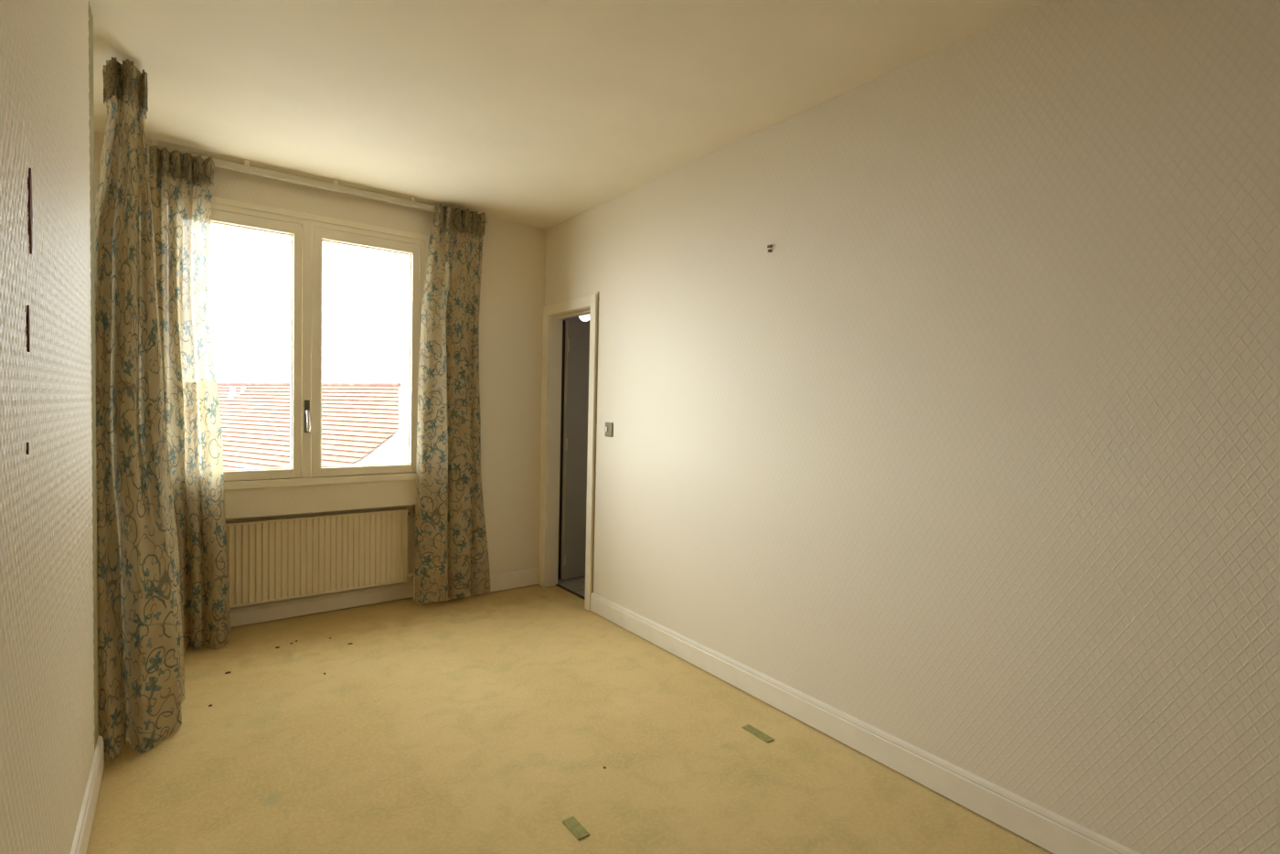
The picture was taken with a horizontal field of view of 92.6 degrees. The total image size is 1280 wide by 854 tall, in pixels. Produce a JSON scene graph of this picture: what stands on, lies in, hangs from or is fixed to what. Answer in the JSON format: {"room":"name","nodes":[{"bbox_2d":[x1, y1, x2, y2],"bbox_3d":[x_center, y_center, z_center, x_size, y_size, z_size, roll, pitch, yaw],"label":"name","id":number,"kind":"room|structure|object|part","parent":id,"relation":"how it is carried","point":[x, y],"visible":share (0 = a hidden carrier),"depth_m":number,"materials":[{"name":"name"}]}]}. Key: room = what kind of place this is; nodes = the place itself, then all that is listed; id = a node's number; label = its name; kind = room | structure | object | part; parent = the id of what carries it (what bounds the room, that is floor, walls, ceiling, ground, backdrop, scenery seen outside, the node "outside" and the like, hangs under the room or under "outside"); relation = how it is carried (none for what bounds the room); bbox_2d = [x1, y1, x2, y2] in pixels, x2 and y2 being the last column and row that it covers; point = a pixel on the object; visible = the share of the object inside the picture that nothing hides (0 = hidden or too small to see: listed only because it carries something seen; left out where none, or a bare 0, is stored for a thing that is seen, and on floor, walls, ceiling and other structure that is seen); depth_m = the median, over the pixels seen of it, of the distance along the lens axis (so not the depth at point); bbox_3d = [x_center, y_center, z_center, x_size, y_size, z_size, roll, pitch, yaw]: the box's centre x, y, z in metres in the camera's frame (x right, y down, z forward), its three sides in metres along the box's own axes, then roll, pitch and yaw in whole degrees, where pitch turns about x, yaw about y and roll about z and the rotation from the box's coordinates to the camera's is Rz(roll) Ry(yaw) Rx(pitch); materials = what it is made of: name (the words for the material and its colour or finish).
{"room":"empty bedroom","nodes":[
{"label":"empty bedroom","id":0,"kind":"room"},
{"bbox_2d":[0,0,95,853],"bbox_3d":[-0.966,-0.001,0.633,0.303,2.708,3.660,0,2,-37],"label":"wall","id":1,"kind":"structure","parent":0,"point":[47,675],"depth_m":1.37,"materials":[{"name":"white paint"}]},
{"bbox_2d":[25,442,29,454],"bbox_3d":[-1.204,0.042,1.201,0.006,0.024,0.012,0,2,-37],"label":"wallpaper tear","id":2,"kind":"object","parent":1,"relation":"attached to","point":[27,443],"visible":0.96,"depth_m":1.20},
{"bbox_2d":[25,305,30,351],"bbox_3d":[-1.211,-0.194,1.209,0.006,0.092,0.014,0,2,-37],"label":"wallpaper tear","id":3,"kind":"object","parent":1,"relation":"attached to","point":[27,311],"visible":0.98,"depth_m":1.21},
{"bbox_2d":[27,167,32,254],"bbox_3d":[-1.226,-0.434,1.229,0.006,0.171,0.030,0,2,-37],"label":"wallpaper tear","id":4,"kind":"object","parent":1,"relation":"attached to","point":[29,178],"visible":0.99,"depth_m":1.23},
{"bbox_2d":[69,735,104,853],"bbox_3d":[-0.870,1.260,0.769,0.016,0.127,3.660,0,2,-37],"label":"baseboard","id":5,"kind":"structure","parent":1,"relation":"attached to","point":[83,828],"depth_m":1.92,"materials":[{"name":"white paint"}]},
{"bbox_2d":[87,0,98,751],"bbox_3d":[-1.897,-0.153,2.121,0.007,2.548,0.128,0,2,-37],"label":"trim","id":6,"kind":"structure","parent":1,"relation":"attached to","point":[90,17],"depth_m":2.12,"materials":[{"name":"beige"}]},
{"bbox_2d":[94,132,545,627],"bbox_3d":[-1.910,0.105,3.958,2.900,3.188,0.300,0,2,-37],"label":"wall","id":7,"kind":"structure","parent":0,"point":[512,292],"depth_m":4.39,"materials":[{"name":"paint"}]},
{"bbox_2d":[210,195,429,490],"bbox_3d":[-2.005,-0.459,3.676,1.475,1.622,0.152,0,2,-37],"label":"window","id":8,"kind":"structure","parent":7,"relation":"in","point":[307,232],"depth_m":3.68,"materials":[{"name":"beige paint"}]},
{"bbox_3d":[-2.276,-0.448,3.487,0.648,1.502,0.054,0,2,-37],"label":"sash","id":9,"kind":"part","parent":8,"relation":"part of","materials":[{"name":"beige paint"}]},
{"bbox_3d":[-1.994,-0.063,3.664,0.029,0.196,0.005,0,2,-37],"label":"handle plate","id":10,"kind":"part","parent":8,"relation":"part of","materials":[{"name":"silver metal"}]},
{"bbox_3d":[-1.980,-0.038,3.647,0.027,0.129,0.042,0,2,-37],"label":"handle lever","id":11,"kind":"part","parent":8,"relation":"part of","materials":[{"name":"silver metal"}]},
{"bbox_3d":[-2.038,0.315,3.724,1.474,0.071,0.098,0,2,-37],"label":"sill","id":12,"kind":"part","parent":8,"relation":"part of","materials":[{"name":"beige paint"}]},
{"bbox_3d":[-2.016,-0.460,3.691,1.475,1.621,0.074,0,2,-37],"label":"frame","id":13,"kind":"part","parent":8,"relation":"part of","materials":[{"name":"beige paint"}]},
{"bbox_3d":[-1.746,-0.449,3.885,0.650,1.502,0.054,0,2,-37],"label":"sash","id":14,"kind":"part","parent":8,"relation":"part of","materials":[{"name":"beige paint"}]},
{"bbox_2d":[225,508,415,607],"bbox_3d":[-2.069,0.879,3.861,1.286,0.640,0.102,0,2,-37],"label":"radiator","id":15,"kind":"object","parent":7,"relation":"attached to","point":[273,560],"visible":0.88,"depth_m":3.84,"materials":[{"name":"beige metal"}]},
{"bbox_2d":[229,581,413,627],"bbox_3d":[-2.145,1.136,3.871,1.394,0.107,0.016,0,2,-37],"label":"baseboard","id":16,"kind":"structure","parent":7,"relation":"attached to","point":[242,615],"depth_m":3.92,"materials":[{"name":"white paint"}]},
{"bbox_2d":[421,567,539,603],"bbox_3d":[-1.123,1.134,4.403,0.880,0.120,0.016,0,2,-37],"label":"baseboard","id":17,"kind":"structure","parent":7,"relation":"attached to","point":[506,581],"depth_m":4.54,"materials":[{"name":"white paint"}]},
{"bbox_2d":[88,0,1045,229],"bbox_3d":[-0.275,-1.442,1.853,2.800,0.120,5.100,0,2,-37],"label":"ceiling","id":18,"kind":"structure","parent":0,"point":[539,113],"depth_m":2.47,"materials":[{"name":"paint"}]},
{"bbox_2d":[94,56,185,760],"bbox_3d":[-2.031,-0.088,2.435,0.351,2.665,0.476,0,2,-37],"label":"curtain","id":19,"kind":"object","parent":18,"relation":"hanging from","point":[141,669],"visible":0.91,"depth_m":2.37,"materials":[{"name":"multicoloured fabric"}]},
{"bbox_2d":[146,139,488,223],"bbox_3d":[-1.805,-1.445,3.683,1.866,0.068,0.036,0,2,-37],"label":"track","id":20,"kind":"object","parent":18,"relation":"attached to","point":[245,168],"visible":0.73,"depth_m":3.58,"materials":[{"name":"beige metal"}]},
{"bbox_2d":[149,145,230,652],"bbox_3d":[-2.401,-0.113,3.264,0.355,2.640,0.110,0,2,-32],"label":"curtain","id":21,"kind":"object","parent":20,"relation":"hanging from","point":[181,186],"visible":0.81,"depth_m":3.26,"materials":[{"name":"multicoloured fabric"}]},
{"bbox_2d":[414,202,490,602],"bbox_3d":[-1.231,-0.136,4.151,0.537,2.646,0.128,0,2,-37],"label":"curtain","id":22,"kind":"object","parent":20,"relation":"hanging from","point":[452,561],"visible":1,"depth_m":4.11,"materials":[{"name":"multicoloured fabric"}]},
{"bbox_2d":[85,570,1053,853],"bbox_3d":[0.057,1.296,3.305,4.940,0.060,6.600,0,2,-37],"label":"floor","id":23,"kind":"structure","parent":0,"point":[485,723],"depth_m":2.37,"materials":[{"name":"yellow carpet"}]},
{"bbox_2d":[555,584,585,599],"bbox_3d":[-0.461,1.223,4.438,0.023,0.027,0.581,0,2,-37],"label":"threshold","id":24,"kind":"object","parent":23,"relation":"on","point":[559,585],"visible":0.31,"depth_m":4.48,"materials":[{"name":"brown wood"}]},
{"bbox_2d":[562,816,589,840],"bbox_3d":[-0.209,1.303,1.989,0.044,0.004,0.105,0,2,-37],"label":"carpet patch","id":25,"kind":"object","parent":23,"relation":"on","point":[571,824],"visible":1,"depth_m":1.99,"materials":[{"name":"carpet"}]},
{"bbox_2d":[741,724,774,742],"bbox_3d":[0.498,1.298,2.594,0.044,0.004,0.145,0,2,-37],"label":"carpet patch","id":26,"kind":"object","parent":23,"relation":"on","point":[752,730],"visible":1,"depth_m":2.59,"materials":[{"name":"carpet"}]},
{"bbox_2d":[544,0,1279,853],"bbox_3d":[1.144,-0.070,4.050,2.300,2.708,6.600,0,2,-37],"label":"wall","id":27,"kind":"structure","parent":0,"point":[977,464],"depth_m":2.06,"materials":[{"name":"paint"}]},
{"bbox_2d":[538,291,598,611],"bbox_3d":[-0.246,0.154,4.596,0.773,2.121,0.821,0,2,-37],"label":"door frame","id":28,"kind":"structure","parent":27,"relation":"in","point":[572,347],"depth_m":4.63,"materials":[{"name":"beige paint"}]},
{"bbox_2d":[605,422,612,437],"bbox_3d":[-0.202,0.016,3.917,0.015,0.091,0.083,0,2,-37],"label":"light switch","id":29,"kind":"object","parent":27,"relation":"attached to","point":[608,425],"visible":1,"depth_m":3.91,"materials":[{"name":"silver metal"}]},
{"bbox_2d":[590,592,1140,853],"bbox_3d":[0.922,1.248,2.421,0.016,0.120,4.155,0,2,-37],"label":"baseboard","id":30,"kind":"structure","parent":27,"relation":"attached to","point":[1043,827],"depth_m":2.35,"materials":[{"name":"white paint"}]},
{"bbox_3d":[0.253,-1.350,5.318,2.200,0.100,3.400,0,2,-37],"label":"ceiling","id":31,"kind":"structure","parent":0,"visible":0},
{"bbox_2d":[578,313,590,320],"bbox_3d":[-0.496,-1.144,5.568,0.124,0.362,0.124,0,2,-37],"label":"ceiling lamp","id":32,"kind":"object","parent":31,"relation":"hanging from","point":[585,317],"visible":0.39,"depth_m":5.53,"materials":[{"name":"white"}]},
{"label":"outside","id":33,"kind":"structure","parent":0,"visible":0},
{"bbox_2d":[399,437,407,462],"bbox_3d":[-36.944,4.905,52.987,120.000,0.300,119.700,0,2,-37],"label":"ground","id":34,"kind":"structure","parent":33,"point":[403,442],"depth_m":91.41,"materials":[{"name":"white"}]},
{"bbox_2d":[216,379,244,382],"bbox_3d":[-31.282,0.830,45.581,2.600,8.600,6.000,0,2,-37],"label":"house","id":35,"kind":"structure","parent":34,"relation":"on","point":[218,380],"depth_m":43.28,"materials":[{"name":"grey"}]},
{"bbox_2d":[216,382,401,469],"bbox_3d":[-12.181,2.666,15.891,15.960,7.801,3.820,2,2,29],"label":"neighbouring house","id":36,"kind":"structure","parent":34,"relation":"on","point":[360,421],"depth_m":13.82,"materials":[{"name":"ceramic"}]},
{"bbox_2d":[229,386,235,394],"bbox_3d":[-11.203,-0.995,16.841,0.136,0.200,0.140,0,2,-37],"label":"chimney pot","id":37,"kind":"object","parent":36,"relation":"on","point":[232,389],"depth_m":16.79,"materials":[{"name":"white"}]}
]}

